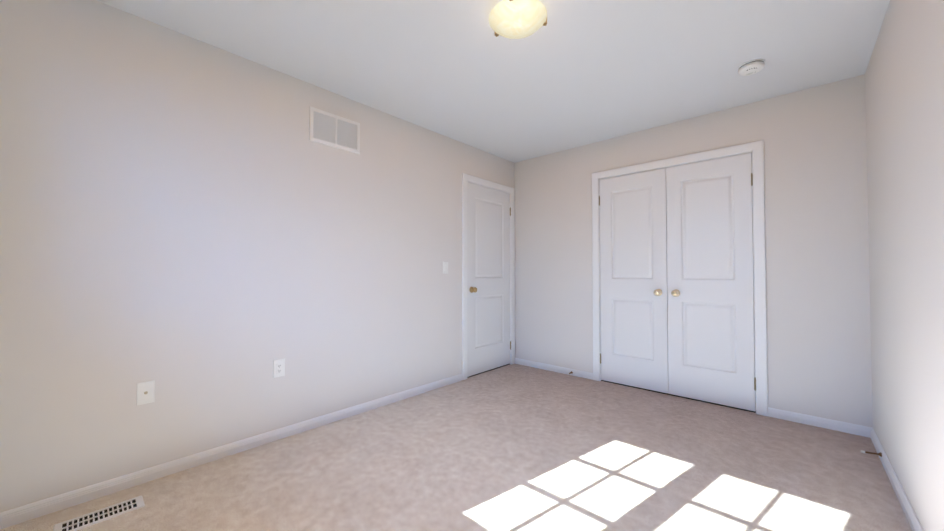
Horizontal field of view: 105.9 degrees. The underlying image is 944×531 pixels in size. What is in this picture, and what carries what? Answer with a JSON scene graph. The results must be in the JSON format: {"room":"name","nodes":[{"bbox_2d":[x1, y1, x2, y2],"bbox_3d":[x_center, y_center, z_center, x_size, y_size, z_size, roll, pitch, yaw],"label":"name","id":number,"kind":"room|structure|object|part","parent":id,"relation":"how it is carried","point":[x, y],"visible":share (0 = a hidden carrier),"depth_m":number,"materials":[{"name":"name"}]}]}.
{"room":"empty bedroom","nodes":[
{"label":"empty bedroom","id":0,"kind":"room"},
{"bbox_2d":[0,0,513,511],"bbox_3d":[-0.918,-0.067,2.870,0.140,2.440,4.350,-1,-2,42],"label":"wall","id":1,"kind":"structure","parent":0,"point":[204,234],"depth_m":2.01,"materials":[{"name":"white paint"}]},
{"bbox_2d":[136,380,154,405],"bbox_3d":[-1.710,0.668,1.869,0.016,0.115,0.070,-1,-2,42],"label":"outlet plate","id":2,"kind":"object","parent":1,"relation":"attached to","point":[146,392],"visible":1,"depth_m":1.87,"materials":[{"name":"white plastic"}]},
{"bbox_2d":[0,374,462,528],"bbox_3d":[-1.171,1.112,2.454,0.013,0.067,3.190,-1,-2,42],"label":"baseboard","id":3,"kind":"structure","parent":1,"relation":"attached to","point":[21,514],"depth_m":1.99,"materials":[{"name":"paint"}]},
{"bbox_2d":[273,358,284,377],"bbox_3d":[-1.273,0.678,2.354,0.009,0.115,0.070,-1,-2,42],"label":"outlet","id":4,"kind":"object","parent":1,"relation":"attached to","point":[278,367],"visible":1,"depth_m":2.35,"materials":[{"name":"white plastic"}]},
{"bbox_2d":[309,106,359,153],"bbox_3d":[-1.017,-1.005,2.670,0.008,0.248,0.397,-1,-2,42],"label":"air vent","id":5,"kind":"object","parent":1,"relation":"in","point":[331,130],"visible":1,"depth_m":2.65,"materials":[{"name":"white metal"}]},
{"bbox_2d":[443,262,447,273],"bbox_3d":[-0.256,0.021,3.483,0.012,0.115,0.070,-1,-2,42],"label":"light switch","id":6,"kind":"object","parent":1,"relation":"attached to","point":[445,267],"visible":1,"depth_m":3.48,"materials":[{"name":"white plastic"}]},
{"bbox_2d":[467,182,509,376],"bbox_3d":[0.214,0.147,3.986,0.102,2.032,0.754,-1,-2,42],"label":"door","id":7,"kind":"structure","parent":1,"relation":"in","point":[488,278],"depth_m":3.97,"materials":[{"name":"paint"}]},
{"bbox_3d":[0.020,0.256,3.745,0.068,0.065,0.065,-1,-2,42],"label":"knob","id":8,"kind":"part","parent":7,"relation":"part of","materials":[{"name":"gold metal"}]},
{"bbox_2d":[462,173,514,379],"bbox_3d":[0.166,0.114,4.030,0.136,2.125,0.910,-1,-2,42],"label":"door frame","id":9,"kind":"structure","parent":1,"relation":"attached to","point":[466,178],"depth_m":3.85,"materials":[{"name":"paint"}]},
{"bbox_2d":[0,364,911,530],"bbox_3d":[0.206,1.192,1.821,3.140,0.120,4.350,-1,-2,42],"label":"floor","id":10,"kind":"structure","parent":0,"point":[514,447],"depth_m":1.95,"materials":[{"name":"carpet"}]},
{"bbox_2d":[53,495,144,530],"bbox_3d":[-1.672,1.125,1.607,0.118,0.005,0.283,-1,-2,42],"label":"air vent register","id":11,"kind":"object","parent":10,"relation":"on","point":[99,516],"visible":1,"depth_m":1.60,"materials":[{"name":"white metal"}]},
{"bbox_2d":[97,0,889,162],"bbox_3d":[0.206,-1.367,1.873,3.140,0.120,4.350,-1,-2,42],"label":"ceiling","id":12,"kind":"structure","parent":0,"point":[574,73],"depth_m":2.20,"materials":[{"name":"paint"}]},
{"bbox_2d":[489,0,546,38],"bbox_3d":[0.232,-1.259,1.847,0.309,0.098,0.300,-1,-2,42],"label":"ceiling light fixture","id":13,"kind":"object","parent":12,"relation":"attached to","point":[514,19],"visible":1,"depth_m":1.79,"materials":[{"name":"white glass"}]},
{"bbox_2d":[738,59,764,75],"bbox_3d":[1.810,-1.278,2.311,0.140,0.042,0.140,-1,-2,42],"label":"smoke detector","id":14,"kind":"object","parent":12,"relation":"attached to","point":[750,67],"visible":0.98,"depth_m":2.28,"materials":[{"name":"white plastic"}]},
{"bbox_2d":[514,74,872,427],"bbox_3d":[1.637,-0.056,3.418,2.900,2.440,0.140,-1,-2,42],"label":"wall","id":15,"kind":"structure","parent":0,"point":[817,271],"depth_m":2.68,"materials":[{"name":"white paint"}]},
{"bbox_2d":[515,358,592,379],"bbox_3d":[0.877,1.142,3.982,0.985,0.067,0.013,-1,-2,42],"label":"baseboard","id":16,"kind":"structure","parent":15,"relation":"attached to","point":[564,370],"depth_m":3.94,"materials":[{"name":"paint"}]},
{"bbox_2d":[600,168,667,392],"bbox_3d":[1.520,0.135,3.408,0.610,2.032,0.102,-1,-2,42],"label":"closet door","id":17,"kind":"structure","parent":15,"relation":"in","point":[633,283],"depth_m":3.40,"materials":[{"name":"paint"}]},
{"bbox_3d":[1.682,0.246,3.234,0.065,0.065,0.068,-1,-2,42],"label":"knob","id":18,"kind":"part","parent":17,"relation":"part of","materials":[{"name":"gold metal"}]},
{"bbox_2d":[592,140,767,415],"bbox_3d":[1.791,0.098,3.250,1.380,2.125,0.136,-1,-2,42],"label":"trim","id":19,"kind":"structure","parent":15,"relation":"attached to","point":[756,149],"depth_m":2.80,"materials":[{"name":"paint"}]},
{"bbox_2d":[666,153,755,410],"bbox_3d":[1.974,0.127,2.995,0.610,2.032,0.102,-1,-2,42],"label":"closet door","id":20,"kind":"structure","parent":15,"relation":"in","point":[710,302],"depth_m":2.99,"materials":[{"name":"paint"}]},
{"bbox_3d":[1.788,0.244,3.138,0.065,0.065,0.068,-1,-2,42],"label":"knob","id":21,"kind":"part","parent":20,"relation":"part of","materials":[{"name":"gold metal"}]},
{"bbox_2d":[751,173,755,390],"bbox_3d":[2.216,0.123,2.805,0.012,1.706,0.040,-1,-2,42],"label":"right closet door hinge","id":22,"kind":"object","parent":15,"relation":"attached to","point":[754,377],"visible":1,"depth_m":2.78,"materials":[{"name":"gold metal"}]},
{"bbox_2d":[768,407,871,437],"bbox_3d":[2.459,1.113,2.542,0.535,0.067,0.013,-1,-2,42],"label":"baseboard","id":23,"kind":"structure","parent":15,"relation":"attached to","point":[851,428],"depth_m":2.52,"materials":[{"name":"paint"}]},
{"bbox_2d":[865,0,943,530],"bbox_3d":[1.323,-0.108,0.831,0.120,2.440,4.350,-1,-2,42],"label":"wall","id":24,"kind":"structure","parent":0,"point":[904,87],"depth_m":1.53,"materials":[{"name":"white paint"}]},
{"bbox_2d":[861,450,881,456],"bbox_3d":[2.319,1.087,2.071,0.083,0.026,0.023,-1,-2,42],"label":"door stop","id":25,"kind":"object","parent":24,"relation":"attached to","point":[873,453],"visible":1,"depth_m":2.06,"materials":[{"name":"brown metal"}]},
{"bbox_2d":[870,428,922,530],"bbox_3d":[1.274,1.079,0.852,0.013,0.067,4.110,-1,-2,42],"label":"baseboard","id":26,"kind":"structure","parent":24,"relation":"attached to","point":[910,515],"depth_m":1.75,"materials":[{"name":"paint"}]}
]}

